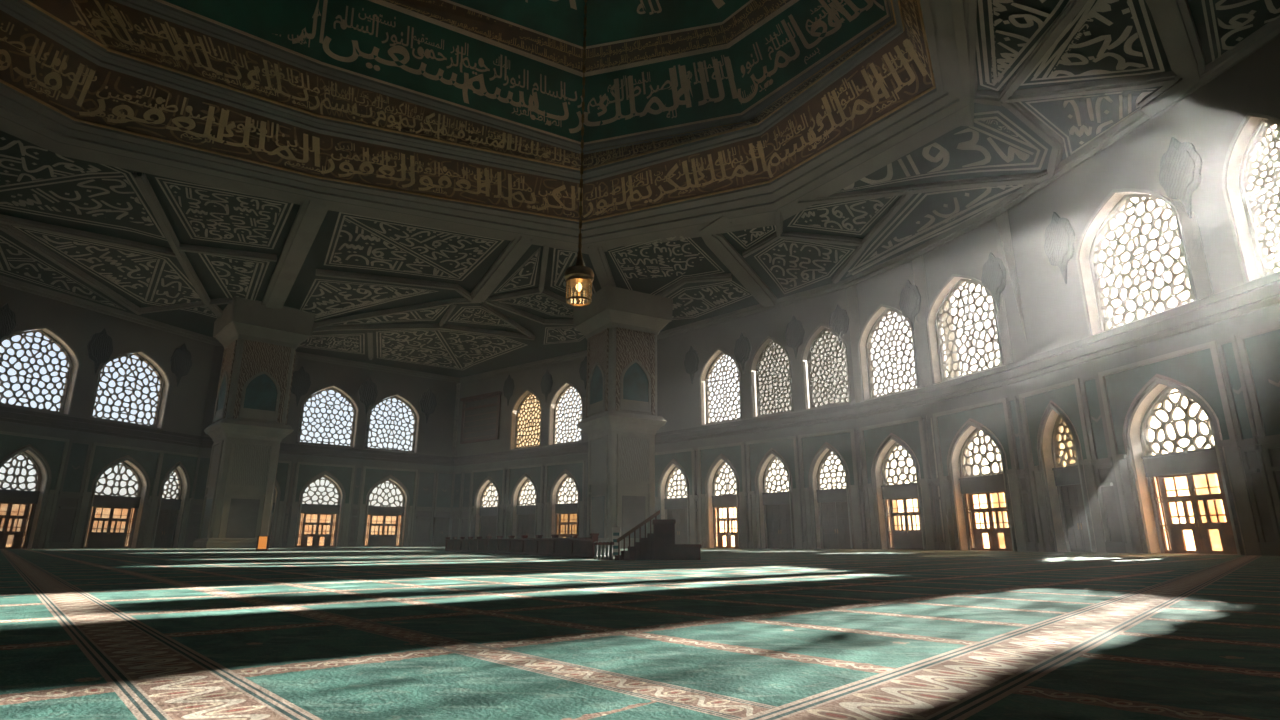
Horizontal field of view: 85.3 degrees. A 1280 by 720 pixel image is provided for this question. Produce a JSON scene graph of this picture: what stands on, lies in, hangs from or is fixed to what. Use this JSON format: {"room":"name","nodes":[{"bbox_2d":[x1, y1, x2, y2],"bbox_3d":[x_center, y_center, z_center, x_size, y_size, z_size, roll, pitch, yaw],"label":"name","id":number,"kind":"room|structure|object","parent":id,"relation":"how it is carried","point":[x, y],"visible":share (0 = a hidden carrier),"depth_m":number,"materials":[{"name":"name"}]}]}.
{"room":"mosque","nodes":[
{"label":"mosque","id":0,"kind":"room"},
{"bbox_2d":[0,275,217,548],"bbox_3d":[-48.696,3.293,51.852,1.720,21.500,35.036,-5,-16,20],"label":"wall","id":1,"kind":"structure","parent":0,"point":[76,447],"depth_m":58.34,"materials":[{"name":"paint"}]},
{"bbox_2d":[0,303,15,339],"bbox_3d":[-48.562,-2.638,52.876,0.170,3.565,1.712,-5,-16,20],"label":"wall medallion","id":2,"kind":"object","parent":1,"relation":"attached to","point":[7,317],"visible":1,"depth_m":53.14,"materials":[{"name":"grey stone"}]},
{"bbox_2d":[0,446,50,548],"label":"door","id":3,"kind":"structure","parent":1,"relation":"in","point":[12,496],"depth_m":53.62,"materials":[{"name":"paint"}]},
{"bbox_2d":[0,326,79,414],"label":"window","id":4,"kind":"structure","parent":1,"relation":"in","point":[51,340],"depth_m":55.53,"materials":[{"name":"paint"}]},
{"bbox_2d":[87,328,112,374],"bbox_3d":[-46.071,-0.722,59.270,0.170,4.181,2.008,-5,-16,20],"label":"wall medallion","id":5,"kind":"object","parent":1,"relation":"attached to","point":[100,348],"visible":1,"depth_m":59.21,"materials":[{"name":"grey stone"}]},
{"bbox_2d":[94,363,99,374],"bbox_3d":[-46.099,0.770,58.890,0.110,1.102,0.459,-5,-16,20],"label":"pendant","id":6,"kind":"object","parent":5,"relation":"attached to","point":[96,365],"depth_m":58.86,"materials":[{"name":"grey"}]},
{"bbox_2d":[81,457,149,547],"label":"door","id":7,"kind":"structure","parent":1,"relation":"in","point":[107,539],"depth_m":60.01,"materials":[{"name":"paint"}]},
{"bbox_2d":[90,350,170,428],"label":"window","id":8,"kind":"structure","parent":1,"relation":"in","point":[127,355],"depth_m":62.24,"materials":[{"name":"glass"}]},
{"bbox_2d":[151,463,189,547],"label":"door","id":9,"kind":"structure","parent":1,"relation":"in","point":[168,509],"depth_m":64.28,"materials":[{"name":"paint"}]},
{"bbox_2d":[170,343,191,386],"bbox_3d":[-43.549,0.504,65.927,0.170,4.322,2.076,-5,-16,20],"label":"wall medallion","id":10,"kind":"object","parent":1,"relation":"attached to","point":[181,362],"visible":1,"depth_m":65.87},
{"bbox_2d":[183,340,460,547],"bbox_3d":[-32.530,9.547,75.735,26.569,21.500,1.720,12,-19,-39],"label":"wall","id":11,"kind":"structure","parent":0,"point":[427,475],"depth_m":77.14,"materials":[{"name":"paint"}]},
{"bbox_2d":[268,482,279,546],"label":"door","id":12,"kind":"structure","parent":11,"relation":"in","point":[276,484],"depth_m":70.20,"materials":[{"name":"paint"}]},
{"bbox_2d":[291,366,310,405],"bbox_3d":[-36.175,2.760,73.899,2.095,4.362,0.170,12,-19,-39],"label":"wall medallion","id":13,"kind":"object","parent":11,"relation":"attached to","point":[301,383],"visible":0.89,"depth_m":73.92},
{"bbox_2d":[295,472,344,546],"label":"door","id":14,"kind":"structure","parent":11,"relation":"in","point":[318,509],"depth_m":73.36,"materials":[{"name":"paint"}]},
{"bbox_2d":[297,384,358,447],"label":"window","id":15,"kind":"structure","parent":11,"relation":"in","point":[310,396],"depth_m":75.95,"materials":[{"name":"glass"}]},
{"bbox_2d":[358,377,377,413],"bbox_3d":[-30.686,4.043,78.382,2.127,4.429,0.170,12,-19,-39],"label":"wall medallion","id":16,"kind":"object","parent":11,"relation":"attached to","point":[368,393],"visible":1,"depth_m":78.36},
{"bbox_2d":[362,476,408,546],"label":"door","id":17,"kind":"structure","parent":11,"relation":"in","point":[374,540],"depth_m":77.71,"materials":[{"name":"paint"}]},
{"bbox_2d":[366,393,419,452],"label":"window","id":18,"kind":"structure","parent":11,"relation":"in","point":[392,395],"depth_m":80.43,"materials":[{"name":"paint"}]},
{"bbox_2d":[419,388,436,423],"bbox_3d":[-25.251,5.443,82.787,2.115,4.403,0.170,12,-19,-39],"label":"wall medallion","id":19,"kind":"object","parent":11,"relation":"attached to","point":[428,403],"visible":1,"depth_m":82.76,"materials":[{"name":"grey paint"}]},
{"bbox_2d":[450,350,587,538],"bbox_3d":[-11.603,9.676,76.225,26.522,21.500,1.720,-11,-18,36],"label":"wall","id":20,"kind":"structure","parent":0,"point":[474,462],"depth_m":77.35,"materials":[{"name":"paint"}]},
{"bbox_2d":[460,391,501,443],"bbox_3d":[-18.982,6.877,82.215,7.017,5.550,0.520,-11,-18,36],"label":"wall panel","id":21,"kind":"object","parent":20,"relation":"attached to","point":[480,422],"visible":1,"depth_m":82.18,"materials":[{"name":"grey wood"}]},
{"bbox_2d":[472,477,499,538],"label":"door","id":22,"kind":"structure","parent":20,"relation":"in","point":[489,516],"depth_m":79.11,"materials":[{"name":"paint"}]},
{"bbox_2d":[503,375,513,405],"bbox_3d":[-15.201,3.502,80.312,1.785,3.716,0.170,-11,-18,36],"label":"wall medallion","id":23,"kind":"object","parent":20,"relation":"attached to","point":[508,388],"visible":1,"depth_m":80.24,"materials":[{"name":"grey paint"}]},
{"bbox_2d":[510,474,537,537],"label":"door","id":24,"kind":"structure","parent":20,"relation":"in","point":[526,523],"depth_m":75.51,"materials":[{"name":"paint"}]},
{"bbox_2d":[509,389,541,449],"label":"window","id":25,"kind":"structure","parent":20,"relation":"in","point":[529,411],"depth_m":78.34,"materials":[{"name":"glass"}]},
{"bbox_2d":[541,370,552,401],"bbox_3d":[-10.301,2.909,76.560,1.785,3.716,0.170,-11,-18,36],"label":"wall medallion","id":26,"kind":"object","parent":20,"relation":"attached to","point":[547,382],"visible":1,"depth_m":76.49,"materials":[{"name":"grey paint"}]},
{"bbox_2d":[549,471,579,537],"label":"door","id":27,"kind":"structure","parent":20,"relation":"in","point":[567,515],"depth_m":71.96,"materials":[{"name":"paint"}]},
{"bbox_2d":[548,381,582,444],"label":"window","id":28,"kind":"structure","parent":20,"relation":"in","point":[555,438],"depth_m":74.75,"materials":[{"name":"glass"}]},
{"bbox_2d":[579,356,586,389],"bbox_3d":[-5.748,1.316,73.347,1.767,3.679,0.170,-11,-18,36],"label":"wall medallion","id":29,"kind":"object","parent":20,"relation":"attached to","point":[583,367],"visible":0.65,"depth_m":73.47,"materials":[{"name":"grey paint"}]},
{"bbox_2d":[0,0,1279,377],"bbox_3d":[-14.500,-12.537,36.931,82.000,4.926,103.100,0,-15,0],"label":"ceiling","id":30,"kind":"structure","parent":0,"point":[1041,80],"depth_m":50.84,"materials":[{"name":"paint"}]},
{"bbox_2d":[0,0,968,243],"bbox_3d":[-7.367,-22.852,29.618,54.927,12.780,50.991,6,-16,-23],"label":"dome","id":31,"kind":"object","parent":30,"relation":"attached to","point":[469,112],"visible":1,"depth_m":43.18,"materials":[{"name":"green paint"}]},
{"bbox_2d":[564,0,593,305],"bbox_3d":[-1.494,-15.835,20.686,0.724,29.927,0.724,-8,-17,27],"label":"pendant lamp","id":32,"kind":"object","parent":31,"relation":"hanging from","point":[579,276],"visible":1,"depth_m":17.12,"materials":[{"name":"gold metal"}]},
{"bbox_2d":[655,280,864,548],"bbox_3d":[7.544,5.446,60.075,24.325,21.500,1.720,-14,-20,43],"label":"wall","id":33,"kind":"structure","parent":0,"point":[798,435],"depth_m":57.81,"materials":[{"name":"paint"}]},
{"bbox_2d":[658,460,689,543],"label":"door","id":34,"kind":"structure","parent":33,"relation":"in","point":[676,508],"depth_m":62.76,"materials":[{"name":"paint"}]},
{"bbox_2d":[684,346,698,383],"bbox_3d":[4.738,0.440,63.825,1.738,3.618,0.170,-14,-20,43],"label":"wall medallion","id":35,"kind":"object","parent":33,"relation":"attached to","point":[691,362],"visible":1,"depth_m":63.77,"materials":[{"name":"grey paint"}]},
{"bbox_2d":[699,348,741,424],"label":"window","id":36,"kind":"structure","parent":33,"relation":"in","point":[712,367],"depth_m":61.79,"materials":[{"name":"glass"}]},
{"bbox_2d":[705,455,740,547],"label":"door","id":37,"kind":"structure","parent":33,"relation":"in","point":[725,500],"depth_m":59.06,"materials":[{"name":"paint"}]},
{"bbox_2d":[734,333,750,373],"bbox_3d":[8.845,-0.600,59.877,1.785,3.716,0.170,-14,-20,43],"label":"wall medallion","id":38,"kind":"object","parent":33,"relation":"attached to","point":[742,350],"visible":1,"depth_m":59.83,"materials":[{"name":"grey paint"}]},
{"bbox_2d":[749,336,792,416],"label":"window","id":39,"kind":"structure","parent":33,"relation":"in","point":[774,395],"depth_m":58.10,"materials":[{"name":"paint"}]},
{"bbox_2d":[755,450,794,548],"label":"door","id":40,"kind":"structure","parent":33,"relation":"in","point":[778,508],"depth_m":55.43,"materials":[{"name":"paint"}]},
{"bbox_2d":[785,315,804,358],"bbox_3d":[12.556,-1.851,56.390,1.785,3.716,0.170,-14,-20,43],"label":"wall medallion","id":41,"kind":"object","parent":33,"relation":"attached to","point":[794,334],"visible":1,"depth_m":56.34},
{"bbox_2d":[801,323,850,409],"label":"window","id":42,"kind":"structure","parent":33,"relation":"in","point":[827,362],"depth_m":54.65,"materials":[{"name":"paint"}]},
{"bbox_2d":[809,444,853,548],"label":"door","id":43,"kind":"structure","parent":33,"relation":"in","point":[834,507],"depth_m":52.02,"materials":[{"name":"paint"}]},
{"bbox_2d":[829,304,848,346],"bbox_3d":[15.387,-2.653,53.691,1.685,3.507,0.170,-14,-20,43],"label":"wall medallion","id":44,"kind":"object","parent":33,"relation":"attached to","point":[839,319],"visible":1,"depth_m":53.65,"materials":[{"name":"grey stone"}]},
{"bbox_2d":[843,252,939,549],"bbox_3d":[17.711,2.563,49.066,1.720,21.500,6.265,8,-17,-28],"label":"wall","id":45,"kind":"structure","parent":0,"point":[902,415],"depth_m":49.24,"materials":[{"name":"paint"}]},
{"bbox_2d":[858,304,918,399],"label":"window","id":46,"kind":"structure","parent":45,"relation":"in","point":[869,345],"depth_m":50.27,"materials":[{"name":"paint"}]},
{"bbox_2d":[871,435,926,549],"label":"door","id":47,"kind":"structure","parent":45,"relation":"in","point":[907,539],"depth_m":47.74,"materials":[{"name":"paint"}]},
{"bbox_2d":[899,280,920,330],"bbox_3d":[18.727,-3.806,48.149,0.170,3.716,1.785,8,-17,-28],"label":"wall medallion","id":48,"kind":"object","parent":45,"relation":"attached to","point":[910,298],"visible":1,"depth_m":48.08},
{"bbox_2d":[910,318,914,330],"bbox_3d":[18.754,-2.479,47.816,0.110,0.979,0.408,8,-17,-28],"label":"pendant","id":49,"kind":"object","parent":48,"relation":"attached to","point":[911,319],"depth_m":47.76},
{"bbox_2d":[908,210,1036,551],"bbox_3d":[20.498,1.050,43.285,1.720,21.500,6.889,6,-16,-21],"label":"wall","id":50,"kind":"structure","parent":0,"point":[986,398],"depth_m":43.46,"materials":[{"name":"paint"}]},
{"bbox_2d":[926,274,1003,383],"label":"window","id":51,"kind":"structure","parent":50,"relation":"in","point":[943,363],"depth_m":44.54,"materials":[{"name":"paint"}]},
{"bbox_2d":[947,421,1016,550],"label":"door","id":52,"kind":"structure","parent":50,"relation":"in","point":[993,482],"depth_m":42.06,"materials":[{"name":"paint"}]},
{"bbox_2d":[981,252,1005,309],"bbox_3d":[21.323,-4.758,41.813,0.170,3.716,1.785,6,-16,-21],"label":"wall medallion","id":53,"kind":"object","parent":50,"relation":"attached to","point":[993,277],"visible":1,"depth_m":41.74,"materials":[{"name":"grey stone"}]},
{"bbox_2d":[994,295,999,309],"bbox_3d":[21.351,-3.431,41.477,0.110,0.979,0.408,6,-16,-21],"label":"pendant","id":54,"kind":"object","parent":53,"relation":"attached to","point":[996,297],"depth_m":41.42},
{"bbox_2d":[988,96,1279,555],"bbox_3d":[23.084,-1.284,34.373,1.720,21.500,12.230,3,-15,-12],"label":"wall","id":55,"kind":"structure","parent":0,"point":[1095,379],"depth_m":33.67,"materials":[{"name":"paint"}]},
{"bbox_2d":[1044,212,1075,283],"bbox_3d":[22.448,-6.020,37.156,0.170,4.166,2.001,3,-15,-12],"label":"wall medallion","id":56,"kind":"object","parent":55,"relation":"attached to","point":[1059,243],"visible":1,"depth_m":37.06,"materials":[{"name":"grey stone"}]},
{"bbox_2d":[1060,265,1066,283],"bbox_3d":[22.477,-4.535,36.774,0.110,1.098,0.457,3,-15,-12],"label":"pendant","id":57,"kind":"object","parent":56,"relation":"attached to","point":[1063,268],"depth_m":36.73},
{"bbox_2d":[1037,403,1096,552],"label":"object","id":58,"kind":"structure","parent":55,"relation":"in","point":[1068,471],"depth_m":36.52,"materials":[{"name":"paint"}]},
{"bbox_2d":[1076,188,1196,335],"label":"window","id":59,"kind":"structure","parent":55,"relation":"in","point":[1096,247],"depth_m":33.59,"materials":[{"name":"paint"}]},
{"bbox_2d":[1159,137,1201,217],"bbox_3d":[23.916,-8.095,30.721,0.170,3.992,1.918,3,-15,-12],"label":"wall medallion","id":60,"kind":"object","parent":55,"relation":"attached to","point":[1181,164],"visible":1,"depth_m":30.64,"materials":[{"name":"grey stone"}]},
{"bbox_2d":[1182,196,1191,217],"bbox_3d":[23.946,-6.671,30.354,0.110,1.052,0.438,3,-15,-12],"label":"pendant","id":61,"kind":"object","parent":60,"relation":"attached to","point":[1186,200],"depth_m":30.32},
{"bbox_2d":[1123,377,1244,554],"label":"door","id":62,"kind":"structure","parent":55,"relation":"in","point":[1202,460],"depth_m":30.63,"materials":[{"name":"paint"}]},
{"bbox_2d":[1181,15,1279,527],"bbox_3d":[25.411,-4.244,23.070,1.720,21.500,11.583,3,-15,-10],"label":"wall","id":63,"kind":"structure","parent":0,"point":[1245,79],"depth_m":28.17,"materials":[{"name":"paint"}]},
{"bbox_2d":[1222,113,1279,282],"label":"window","id":64,"kind":"structure","parent":63,"relation":"in","point":[1254,220],"depth_m":28.04,"materials":[{"name":"paint"}]},
{"bbox_3d":[-14.500,8.929,31.309,82.000,0.388,103.100,0,-15,0],"label":"floor","id":65,"kind":"structure","parent":0,"visible":0},
{"bbox_2d":[0,546,1279,719],"bbox_3d":[-14.480,8.720,31.302,81.344,0.011,102.275,0,-15,0],"label":"carpet","id":66,"kind":"object","parent":65,"relation":"on","point":[277,633],"visible":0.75,"depth_m":3.88,"materials":[{"name":"teal carpet"}]},
{"bbox_2d":[192,296,315,547],"bbox_3d":[-35.600,5.945,63.361,6.958,21.600,6.958,13,-20,-41],"label":"pillar","id":67,"kind":"structure","parent":66,"relation":"on","point":[260,343],"depth_m":61.56,"materials":[{"name":"stone"}]},
{"bbox_2d":[256,536,269,550],"bbox_3d":[-21.708,10.562,40.020,0.591,0.841,0.320,5,-15,-17],"label":"box","id":68,"kind":"object","parent":66,"relation":"on","point":[262,541],"visible":0.9,"depth_m":39.90,"materials":[{"name":"orange wood"}]},
{"bbox_2d":[445,533,598,558],"bbox_3d":[-6.262,8.226,30.938,0.241,0.760,21.308,7,-16,-26],"label":"wooden barrier","id":69,"kind":"object","parent":66,"relation":"on","point":[573,547],"visible":0.91,"depth_m":26.94,"materials":[{"name":"red wood"}]},
{"bbox_2d":[593,541,613,559],"bbox_3d":[-1.066,5.566,20.308,0.140,0.520,0.912,11,-18,-37],"label":"railing","id":70,"kind":"object","parent":66,"relation":"on","point":[597,549],"visible":0.98,"depth_m":20.26,"materials":[{"name":"grey metal"}]},
{"bbox_2d":[612,527,620,555],"bbox_3d":[-0.886,6.767,25.910,0.307,1.036,0.250,0,-15,0],"label":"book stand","id":71,"kind":"object","parent":66,"relation":"on","point":[614,529],"visible":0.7,"depth_m":25.99,"materials":[{"name":"grey wood"}]},
{"bbox_2d":[573,285,672,548],"bbox_3d":[-1.600,5.176,59.634,6.674,21.200,6.674,9,-17,-30],"label":"pillar","id":72,"kind":"structure","parent":66,"relation":"on","point":[620,327],"depth_m":57.98,"materials":[{"name":"stone"}]},
{"bbox_2d":[615,510,700,559],"bbox_3d":[0.522,5.185,20.619,2.514,1.415,1.080,0,-15,0],"label":"pulpit","id":73,"kind":"object","parent":66,"relation":"on","point":[660,544],"visible":1,"depth_m":20.12,"materials":[{"name":"brown wood"}]},
{"label":"outside","id":74,"kind":"structure","parent":0,"visible":0},
{"bbox_2d":[6,544,1222,550],"bbox_3d":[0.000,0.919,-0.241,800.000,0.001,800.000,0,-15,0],"label":"ground","id":75,"kind":"structure","parent":74,"point":[1190,547],"depth_m":151.70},
{"bbox_2d":[942,299,985,547],"bbox_3d":[23.936,3.304,52.388,1.500,22.050,1.500,0,-15,0],"label":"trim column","id":76,"kind":"structure","parent":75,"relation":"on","point":[952,335],"depth_m":53.06,"materials":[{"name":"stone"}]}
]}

